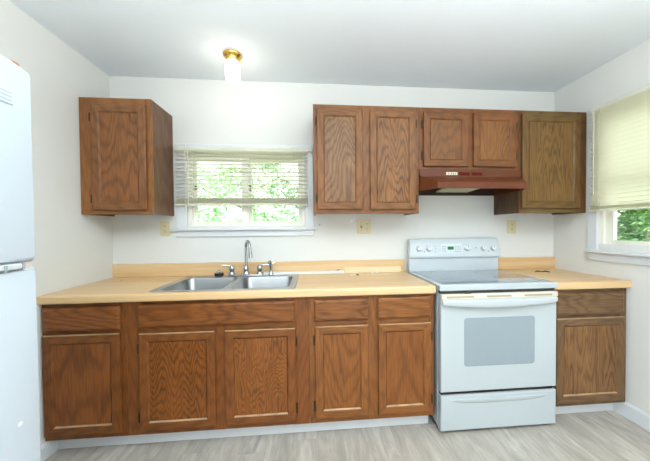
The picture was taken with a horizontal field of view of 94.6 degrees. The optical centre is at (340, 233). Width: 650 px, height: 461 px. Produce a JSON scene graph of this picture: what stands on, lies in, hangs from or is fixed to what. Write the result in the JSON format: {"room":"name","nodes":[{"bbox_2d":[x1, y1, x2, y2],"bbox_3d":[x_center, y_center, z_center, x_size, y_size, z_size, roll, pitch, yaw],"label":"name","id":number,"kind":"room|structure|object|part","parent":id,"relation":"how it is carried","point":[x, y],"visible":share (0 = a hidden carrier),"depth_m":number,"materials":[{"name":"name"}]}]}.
{"room":"kitchen","nodes":[
{"label":"kitchen","id":0,"kind":"room"},
{"bbox_2d":[0,0,113,445],"bbox_3d":[-1.591,0.071,0.180,0.140,2.421,4.440,-1,1,-5],"label":"wall","id":1,"kind":"structure","parent":0,"point":[73,249],"depth_m":1.76,"materials":[{"name":"paint"}]},
{"bbox_2d":[40,440,57,460],"bbox_3d":[-1.474,1.242,-0.132,0.014,0.090,3.755,-1,1,-5],"label":"baseboard","id":2,"kind":"structure","parent":1,"relation":"attached to","point":[48,448],"depth_m":1.68,"materials":[{"name":"white paint"}]},
{"bbox_2d":[58,415,427,448],"bbox_3d":[-0.540,1.194,1.845,2.232,0.094,0.010,-1,1,-5],"label":"trim","id":3,"kind":"structure","parent":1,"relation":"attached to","point":[235,432],"depth_m":1.83,"materials":[{"name":"white paint"}]},
{"bbox_2d":[9,0,649,91],"bbox_3d":[0.312,-1.184,-0.370,3.853,0.080,5.840,-1,1,-5],"label":"ceiling","id":4,"kind":"structure","parent":0,"point":[505,45],"depth_m":1.80,"materials":[{"name":"paint"}]},
{"bbox_2d":[223,49,241,83],"bbox_3d":[-0.708,-1.089,1.968,0.120,0.182,0.120,-1,1,-5],"label":"ceiling light","id":5,"kind":"object","parent":4,"relation":"attached to","point":[233,57],"visible":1,"depth_m":1.93,"materials":[{"name":"white glass"}]},
{"bbox_3d":[-0.708,-1.072,1.968,0.096,0.147,0.096,-1,1,-28],"label":"lamp shade","id":6,"kind":"part","parent":5,"relation":"part of","materials":[{"name":"white glass"}]},
{"bbox_2d":[109,76,553,272],"bbox_3d":[0.058,0.013,2.492,3.573,2.421,0.140,-1,1,-5],"label":"wall","id":7,"kind":"structure","parent":0,"point":[202,111],"depth_m":2.38,"materials":[{"name":"paint"}]},
{"bbox_2d":[79,97,173,215],"bbox_3d":[-1.480,-0.510,2.102,0.444,0.758,0.327,-1,1,-5],"label":"upper cabinet","id":8,"kind":"object","parent":7,"relation":"attached to","point":[126,144],"visible":1,"depth_m":1.95,"materials":[{"name":"brown wood"}]},
{"bbox_3d":[-1.441,-0.498,1.952,0.337,0.686,0.018,-1,1,-5],"label":"door","id":9,"kind":"part","parent":8,"relation":"part of","materials":[{"name":"brown wood"}]},
{"bbox_3d":[-1.442,-0.498,1.955,0.225,0.574,0.008,-1,1,-5],"label":"panel","id":10,"kind":"part","parent":8,"relation":"part of","materials":[{"name":"brown wood"}]},
{"bbox_2d":[160,221,169,235],"bbox_3d":[-1.337,-0.041,2.286,0.071,0.115,0.010,-1,1,-5],"label":"outlet","id":11,"kind":"object","parent":7,"relation":"attached to","point":[164,225],"visible":1,"depth_m":2.28,"materials":[{"name":"beige plastic"}]},
{"bbox_2d":[170,143,315,236],"bbox_3d":[-0.745,-0.338,2.378,1.100,0.710,0.165,-1,1,-5],"label":"window","id":12,"kind":"structure","parent":7,"relation":"in","point":[184,219],"depth_m":2.35,"materials":[{"name":"white paint"}]},
{"bbox_3d":[-0.943,-0.341,2.373,0.426,0.526,0.022,-1,1,-5],"label":"sash","id":13,"kind":"part","parent":12,"relation":"part of","materials":[{"name":"glass"}]},
{"bbox_2d":[174,146,311,210],"bbox_3d":[-0.731,-0.423,2.297,1.026,0.490,0.048,-1,1,-5],"label":"window blind","id":14,"kind":"object","parent":12,"relation":"attached to","point":[188,201],"visible":1,"depth_m":2.30,"materials":[{"name":"white plastic"}]},
{"bbox_3d":[-1.159,-0.408,2.238,0.014,0.468,0.010,-1,1,-5],"label":"lift cord","id":15,"kind":"part","parent":14,"relation":"part of","materials":[{"name":"white fabric"}]},
{"bbox_3d":[-1.117,-0.430,2.266,0.002,0.411,0.038,-1,1,-5],"label":"ladder cord","id":16,"kind":"part","parent":14,"relation":"part of","materials":[{"name":"beige fabric"}]},
{"bbox_3d":[-0.747,-0.225,2.304,0.988,0.014,0.024,-1,1,-5],"label":"rail","id":17,"kind":"part","parent":14,"relation":"part of","materials":[{"name":"white plastic"}]},
{"bbox_3d":[-0.736,-0.343,2.411,0.906,0.586,0.100,-1,1,-5],"label":"frame","id":18,"kind":"part","parent":12,"relation":"part of","materials":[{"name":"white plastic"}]},
{"bbox_3d":[-0.542,-0.345,2.438,0.455,0.526,0.022,-1,1,-5],"label":"sash","id":19,"kind":"part","parent":12,"relation":"part of","materials":[{"name":"glass"}]},
{"bbox_2d":[112,259,404,277],"bbox_3d":[-0.591,0.268,2.355,2.246,0.099,0.020,-1,1,-5],"label":"backsplash","id":20,"kind":"structure","parent":7,"relation":"attached to","point":[162,269],"depth_m":2.32,"materials":[{"name":"laminate"}]},
{"bbox_2d":[357,219,370,233],"bbox_3d":[0.194,-0.061,2.425,0.116,0.120,0.016,-1,1,-5],"label":"outlet","id":21,"kind":"object","parent":7,"relation":"attached to","point":[363,225],"visible":1,"depth_m":2.43,"materials":[{"name":"beige plastic"}]},
{"bbox_2d":[313,104,418,215],"bbox_3d":[0.175,-0.526,2.256,0.754,0.758,0.327,-1,1,-5],"label":"upper cabinet","id":22,"kind":"object","parent":7,"relation":"attached to","point":[366,158],"visible":1,"depth_m":2.10,"materials":[{"name":"brown wood"}]},
{"bbox_3d":[-0.003,-0.519,2.085,0.319,0.695,0.018,-1,1,-5],"label":"door","id":23,"kind":"part","parent":22,"relation":"part of","materials":[{"name":"brown wood"}]},
{"bbox_3d":[-0.003,-0.519,2.088,0.211,0.587,0.008,-1,1,-5],"label":"panel","id":24,"kind":"part","parent":22,"relation":"part of","materials":[{"name":"brown wood"}]},
{"bbox_3d":[0.373,-0.522,2.123,0.222,0.588,0.008,-1,1,-5],"label":"panel","id":25,"kind":"part","parent":22,"relation":"part of","materials":[{"name":"brown wood"}]},
{"bbox_3d":[0.373,-0.522,2.120,0.330,0.696,0.018,-1,1,-5],"label":"door","id":26,"kind":"part","parent":22,"relation":"part of","materials":[{"name":"brown wood"}]},
{"bbox_2d":[419,107,518,175],"bbox_3d":[0.929,-0.670,2.323,0.759,0.485,0.327,-1,1,-5],"label":"upper cabinet","id":27,"kind":"object","parent":7,"relation":"attached to","point":[449,138],"visible":0.89,"depth_m":2.16,"materials":[{"name":"brown wood"}]},
{"bbox_3d":[0.760,-0.678,2.153,0.334,0.385,0.018,-1,1,-5],"label":"door","id":28,"kind":"part","parent":27,"relation":"part of","materials":[{"name":"brown wood"}]},
{"bbox_3d":[0.760,-0.679,2.156,0.226,0.277,0.008,-1,1,-5],"label":"panel","id":29,"kind":"part","parent":27,"relation":"part of","materials":[{"name":"brown wood"}]},
{"bbox_2d":[419,169,526,195],"bbox_3d":[0.938,-0.390,2.257,0.760,0.156,0.467,-1,1,-5],"label":"range hood","id":30,"kind":"object","parent":27,"relation":"attached to","point":[432,182],"visible":0.95,"depth_m":2.14,"materials":[{"name":"brown metal"}]},
{"bbox_2d":[459,172,469,175],"bbox_3d":[0.893,-0.432,2.158,0.082,0.024,0.005,-1,1,-5],"label":"vent","id":31,"kind":"object","parent":30,"relation":"attached to","point":[460,173],"depth_m":2.16,"materials":[{"name":"brown"}]},
{"bbox_2d":[472,172,481,175],"bbox_3d":[0.990,-0.433,2.167,0.080,0.024,0.005,-1,1,-5],"label":"vent","id":32,"kind":"object","parent":30,"relation":"attached to","point":[473,173],"depth_m":2.16,"materials":[{"name":"brown"}]},
{"bbox_3d":[1.128,-0.683,2.187,0.327,0.385,0.018,-1,1,-5],"label":"door","id":33,"kind":"part","parent":27,"relation":"part of","materials":[{"name":"brown wood"}]},
{"bbox_3d":[1.128,-0.683,2.190,0.219,0.277,0.008,-1,1,-5],"label":"panel","id":34,"kind":"part","parent":27,"relation":"part of","materials":[{"name":"brown wood"}]},
{"bbox_2d":[507,220,515,233],"bbox_3d":[1.460,-0.061,2.545,0.076,0.116,0.010,-1,1,-5],"label":"outlet","id":35,"kind":"object","parent":7,"relation":"attached to","point":[511,224],"visible":1,"depth_m":2.54,"materials":[{"name":"beige plastic"}]},
{"bbox_2d":[498,257,554,268],"bbox_3d":[1.576,0.247,2.556,0.539,0.099,0.020,-1,1,-5],"label":"backsplash","id":36,"kind":"structure","parent":7,"relation":"attached to","point":[503,262],"depth_m":2.55,"materials":[{"name":"laminate"}]},
{"bbox_2d":[494,110,586,214],"bbox_3d":[1.581,-0.540,2.387,0.544,0.758,0.326,-1,1,-5],"label":"upper cabinet","id":37,"kind":"object","parent":7,"relation":"attached to","point":[551,144],"visible":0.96,"depth_m":2.23,"materials":[{"name":"brown wood"}]},
{"bbox_3d":[1.571,-0.538,2.231,0.462,0.694,0.018,-1,1,-5],"label":"door","id":38,"kind":"part","parent":37,"relation":"part of","materials":[{"name":"brown wood"}]},
{"bbox_3d":[1.571,-0.538,2.234,0.348,0.580,0.008,-1,1,-5],"label":"panel","id":39,"kind":"part","parent":37,"relation":"part of","materials":[{"name":"brown wood"}]},
{"bbox_2d":[45,410,649,460],"bbox_3d":[0.267,1.289,0.375,3.853,0.050,4.440,-1,1,-5],"label":"floor","id":40,"kind":"structure","parent":0,"point":[609,435],"depth_m":1.75,"materials":[{"name":"grey laminate"}]},
{"bbox_2d":[0,55,40,460],"bbox_3d":[-1.150,0.416,0.419,0.716,1.714,0.762,-1,1,-5],"label":"refrigerator","id":41,"kind":"object","parent":40,"relation":"on","point":[19,388],"visible":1,"depth_m":0.77,"materials":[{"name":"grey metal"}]},
{"bbox_3d":[-0.838,-0.180,0.437,0.069,0.523,0.762,-1,1,-5],"label":"freezer door","id":42,"kind":"part","parent":41,"relation":"part of","materials":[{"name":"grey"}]},
{"bbox_3d":[-0.831,0.634,0.453,0.069,1.072,0.762,-1,1,-5],"label":"door","id":43,"kind":"part","parent":41,"relation":"part of","materials":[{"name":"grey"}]},
{"bbox_2d":[42,302,128,440],"bbox_3d":[-1.459,0.765,1.976,0.438,0.772,0.626,-1,1,-5],"label":"base cabinet","id":44,"kind":"object","parent":40,"relation":"on","point":[84,345],"visible":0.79,"depth_m":1.67,"materials":[{"name":"brown wood"}]},
{"bbox_3d":[-1.441,0.474,1.667,0.402,0.130,0.018,-1,1,-5],"label":"drawer","id":45,"kind":"part","parent":44,"relation":"part of","materials":[{"name":"brown wood"}]},
{"bbox_3d":[-1.439,0.843,1.677,0.289,0.454,0.008,-1,1,-5],"label":"panel","id":46,"kind":"part","parent":44,"relation":"part of","materials":[{"name":"brown wood"}]},
{"bbox_2d":[126,297,309,435],"bbox_3d":[-0.727,0.758,2.043,1.032,0.772,0.627,-1,1,-5],"label":"base cabinet","id":47,"kind":"object","parent":40,"relation":"on","point":[193,365],"visible":0.93,"depth_m":1.74,"materials":[{"name":"brown wood"}]},
{"bbox_3d":[-0.932,0.842,1.721,0.416,0.559,0.018,-1,1,-5],"label":"door","id":48,"kind":"part","parent":47,"relation":"part of","materials":[{"name":"brown wood"}]},
{"bbox_3d":[-0.933,0.842,1.724,0.308,0.451,0.008,-1,1,-5],"label":"panel","id":49,"kind":"part","parent":47,"relation":"part of","materials":[{"name":"brown wood"}]},
{"bbox_3d":[-0.708,0.463,1.735,0.878,0.126,0.018,-1,1,-5],"label":"false drawer","id":50,"kind":"part","parent":47,"relation":"part of","materials":[{"name":"brown wood"}]},
{"bbox_2d":[36,259,435,304],"bbox_3d":[-0.562,0.297,2.047,2.246,0.145,0.639,-1,1,-5],"label":"countertop","id":51,"kind":"structure","parent":47,"relation":"on","point":[138,280],"depth_m":1.99,"materials":[{"name":"laminate"}]},
{"bbox_2d":[149,274,298,292],"bbox_3d":[-0.710,0.404,2.023,0.838,0.170,0.569,-1,1,-5],"label":"sink","id":52,"kind":"object","parent":51,"relation":"in","point":[282,281],"visible":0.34,"depth_m":2.18,"materials":[{"name":"silver metal"}]},
{"bbox_3d":[-0.902,0.408,1.970,0.360,0.168,0.435,-1,1,-5],"label":"bowl","id":53,"kind":"part","parent":52,"relation":"part of","materials":[{"name":"silver metal"}]},
{"bbox_2d":[214,270,223,276],"bbox_3d":[-0.906,0.292,2.236,0.072,0.052,0.072,-1,1,-5],"label":"stopper","id":54,"kind":"object","parent":52,"relation":"on","point":[217,274],"visible":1,"depth_m":2.21,"materials":[{"name":"grey rubber"}]},
{"bbox_3d":[-0.505,0.404,2.007,0.350,0.168,0.435,-1,1,-5],"label":"bowl","id":55,"kind":"part","parent":52,"relation":"part of","materials":[{"name":"silver metal"}]},
{"bbox_2d":[268,260,274,275],"bbox_3d":[-0.524,0.257,2.280,0.037,0.114,0.064,0,1,28],"label":"sprayer","id":56,"kind":"object","parent":52,"relation":"on","point":[270,263],"visible":1,"depth_m":2.27,"materials":[{"name":"silver metal"}]},
{"bbox_2d":[222,240,268,276],"bbox_3d":[-0.709,0.180,2.212,0.350,0.274,0.138,-1,1,-5],"label":"faucet","id":57,"kind":"object","parent":51,"relation":"on","point":[247,242],"visible":1,"depth_m":2.24,"materials":[{"name":"silver metal"}]},
{"bbox_3d":[-0.839,0.268,2.247,0.095,0.078,0.045,-1,1,-5],"label":"lever handle","id":58,"kind":"part","parent":57,"relation":"part of","materials":[{"name":"silver metal"}]},
{"bbox_3d":[-0.712,0.310,2.260,0.260,0.012,0.046,-1,1,-5],"label":"plate","id":59,"kind":"part","parent":57,"relation":"part of","materials":[{"name":"silver metal"}]},
{"bbox_3d":[-0.710,0.275,2.259,0.048,0.061,0.048,-1,1,-5],"label":"spout","id":60,"kind":"part","parent":57,"relation":"part of","materials":[{"name":"silver metal"}]},
{"bbox_3d":[-0.677,0.147,2.209,0.029,0.207,0.138,-1,1,-31],"label":"spout","id":61,"kind":"part","parent":57,"relation":"part of","materials":[{"name":"silver metal"}]},
{"bbox_3d":[-0.586,0.265,2.271,0.095,0.078,0.045,-1,1,-5],"label":"lever handle","id":62,"kind":"part","parent":57,"relation":"part of","materials":[{"name":"silver metal"}]},
{"bbox_3d":[-0.281,0.304,2.352,0.625,0.022,0.038,-1,1,-5],"label":"trim strip","id":63,"kind":"part","parent":51,"relation":"part of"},
{"bbox_3d":[0.262,0.287,2.414,0.460,0.046,0.018,-1,1,-5],"label":"wood strip","id":64,"kind":"part","parent":51,"relation":"part of","materials":[{"name":"beige laminate"}]},
{"bbox_3d":[-0.467,0.837,1.764,0.407,0.558,0.018,-1,1,-5],"label":"door","id":65,"kind":"part","parent":47,"relation":"part of","materials":[{"name":"brown wood"}]},
{"bbox_3d":[-0.467,0.837,1.767,0.299,0.450,0.008,-1,1,-5],"label":"panel","id":66,"kind":"part","parent":47,"relation":"part of","materials":[{"name":"brown wood"}]},
{"bbox_2d":[309,293,433,422],"bbox_3d":[0.172,0.749,2.127,0.772,0.772,0.627,-1,1,-5],"label":"base cabinet","id":67,"kind":"object","parent":40,"relation":"on","point":[372,356],"visible":0.93,"depth_m":1.82,"materials":[{"name":"brown wood"}]},
{"bbox_3d":[0.007,0.457,1.801,0.327,0.128,0.018,-1,1,-5],"label":"drawer","id":68,"kind":"part","parent":67,"relation":"part of","materials":[{"name":"brown wood"}]},
{"bbox_3d":[0.011,0.829,1.808,0.322,0.557,0.018,-1,1,-5],"label":"door","id":69,"kind":"part","parent":67,"relation":"part of","materials":[{"name":"brown wood"}]},
{"bbox_3d":[0.011,0.829,1.811,0.214,0.449,0.008,-1,1,-5],"label":"panel","id":70,"kind":"part","parent":67,"relation":"part of","materials":[{"name":"brown wood"}]},
{"bbox_3d":[0.393,0.451,1.837,0.331,0.129,0.018,-1,1,-5],"label":"drawer","id":71,"kind":"part","parent":67,"relation":"part of","materials":[{"name":"brown wood"}]},
{"bbox_3d":[0.398,0.826,1.844,0.332,0.557,0.018,-1,1,-5],"label":"door","id":72,"kind":"part","parent":67,"relation":"part of","materials":[{"name":"brown wood"}]},
{"bbox_3d":[0.398,0.826,1.847,0.224,0.449,0.008,-1,1,-5],"label":"panel","id":73,"kind":"part","parent":67,"relation":"part of","materials":[{"name":"brown wood"}]},
{"bbox_2d":[407,238,557,430],"bbox_3d":[0.960,0.634,2.151,0.767,1.180,0.685,-1,1,-5],"label":"stove","id":74,"kind":"object","parent":40,"relation":"on","point":[495,329],"visible":0.98,"depth_m":1.86,"materials":[{"name":"white metal"}]},
{"bbox_3d":[0.927,0.114,2.446,0.764,0.152,0.067,-1,1,-5],"label":"control panel","id":75,"kind":"part","parent":74,"relation":"part of","materials":[{"name":"white ceramic"}]},
{"bbox_3d":[1.030,0.114,2.421,0.052,0.052,0.031,-1,1,-5],"label":"knob","id":76,"kind":"part","parent":74,"relation":"part of","materials":[{"name":"white plastic"}]},
{"bbox_2d":[409,270,557,290],"bbox_3d":[0.958,0.320,2.135,0.767,0.039,0.583,-1,1,-5],"label":"cooktop","id":77,"kind":"object","parent":74,"relation":"in","point":[444,280],"depth_m":1.94,"materials":[{"name":"white glass"}]},
{"bbox_3d":[0.989,1.098,1.887,0.757,0.218,0.050,-1,1,-5],"label":"storage drawer","id":78,"kind":"part","parent":74,"relation":"part of","materials":[{"name":"white metal"}]},
{"bbox_3d":[0.986,0.665,1.879,0.757,0.604,0.050,-1,1,-5],"label":"oven door","id":79,"kind":"part","parent":74,"relation":"part of","materials":[{"name":"white metal"}]},
{"bbox_3d":[0.985,0.419,1.826,0.741,0.049,0.043,-1,1,-5],"label":"handle","id":80,"kind":"part","parent":74,"relation":"part of","materials":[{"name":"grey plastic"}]},
{"bbox_2d":[552,288,625,406],"bbox_3d":[1.610,0.735,2.261,0.534,0.772,0.626,-1,1,-5],"label":"base cabinet","id":81,"kind":"object","parent":40,"relation":"on","point":[590,323],"visible":0.6,"depth_m":1.95,"materials":[{"name":"brown wood"}]},
{"bbox_2d":[498,257,631,289],"bbox_3d":[1.605,0.276,2.248,0.539,0.145,0.639,-1,1,-5],"label":"countertop","id":82,"kind":"structure","parent":81,"relation":"on","point":[566,279],"depth_m":2.23,"materials":[{"name":"laminate"}]},
{"bbox_3d":[1.630,0.451,1.952,0.479,0.142,0.018,-1,1,-5],"label":"drawer","id":83,"kind":"part","parent":81,"relation":"part of","materials":[{"name":"brown wood"}]},
{"bbox_3d":[1.635,0.822,1.959,0.482,0.556,0.018,-1,1,-5],"label":"door","id":84,"kind":"part","parent":81,"relation":"part of","materials":[{"name":"brown wood"}]},
{"bbox_3d":[1.634,0.822,1.962,0.368,0.442,0.008,-1,1,-5],"label":"panel","id":85,"kind":"part","parent":81,"relation":"part of","materials":[{"name":"brown wood"}]},
{"bbox_2d":[553,39,649,413],"bbox_3d":[2.106,0.036,0.523,0.140,2.421,4.440,-1,1,-5],"label":"wall","id":86,"kind":"structure","parent":0,"point":[628,72],"depth_m":2.02,"materials":[{"name":"paint"}]},
{"bbox_2d":[556,403,613,413],"bbox_3d":[1.635,1.173,2.047,0.508,0.094,0.010,-1,1,-5],"label":"trim","id":87,"kind":"structure","parent":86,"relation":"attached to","point":[605,406],"depth_m":2.05,"materials":[{"name":"white paint"}]},
{"bbox_2d":[583,84,649,265],"bbox_3d":[1.955,-0.358,1.729,0.170,1.115,1.045,-1,1,-5],"label":"window","id":88,"kind":"structure","parent":86,"relation":"in","point":[608,219],"depth_m":2.15,"materials":[{"name":"white paint"}]},
{"bbox_3d":[1.983,-0.364,1.747,0.110,0.965,0.875,-1,1,-5],"label":"frame","id":89,"kind":"part","parent":88,"relation":"part of","materials":[{"name":"white plastic"}]},
{"bbox_2d":[588,85,649,211],"bbox_3d":[1.877,-0.524,1.712,0.046,0.742,0.968,-1,1,-5],"label":"window blind","id":90,"kind":"object","parent":88,"relation":"attached to","point":[620,130],"visible":1,"depth_m":1.98,"materials":[{"name":"white"}]},
{"bbox_3d":[1.844,-0.527,2.115,0.038,0.712,0.002,-1,1,-5],"label":"ladder cord","id":91,"kind":"part","parent":90,"relation":"part of","materials":[{"name":"beige fabric"}]},
{"bbox_3d":[1.884,-0.160,1.719,0.024,0.014,0.964,-1,1,-5],"label":"rail","id":92,"kind":"part","parent":90,"relation":"part of","materials":[{"name":"white plastic"}]},
{"bbox_3d":[1.964,-0.146,1.749,0.028,0.480,0.815,-1,1,-5],"label":"sash","id":93,"kind":"part","parent":88,"relation":"part of","materials":[{"name":"white plastic"}]},
{"bbox_2d":[614,401,649,431],"bbox_3d":[2.070,1.203,0.197,0.014,0.100,3.755,-1,1,-5],"label":"baseboard","id":94,"kind":"structure","parent":86,"relation":"attached to","point":[636,415],"depth_m":1.94,"materials":[{"name":"white paint"}]},
{"label":"outside","id":95,"kind":"structure","parent":0,"visible":0},
{"bbox_3d":[1.158,1.528,14.756,36.000,0.100,23.700,-1,1,-5],"label":"ground","id":96,"kind":"structure","parent":95,"visible":0},
{"bbox_2d":[197,163,297,221],"bbox_3d":[-2.606,-1.284,8.470,3.422,5.836,4.121,-1,1,-30],"label":"leafy tree","id":97,"kind":"object","parent":96,"relation":"on","point":[215,217],"visible":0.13,"depth_m":8.23,"materials":[{"name":"green plant"}]},
{"bbox_2d":[617,184,640,238],"bbox_3d":[8.898,-0.266,8.485,4.988,4.237,4.729,0,1,29],"label":"leafy tree","id":98,"kind":"object","parent":96,"relation":"on","point":[620,184],"visible":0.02,"depth_m":7.58,"materials":[{"name":"plant"}]},
{"bbox_2d":[617,180,649,241],"bbox_3d":[5.581,0.386,5.376,3.410,3.043,3.244,-1,1,-5],"label":"leafy tree","id":99,"kind":"object","parent":96,"relation":"on","point":[633,228],"visible":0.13,"depth_m":5.18,"materials":[{"name":"green plant"}]}
]}

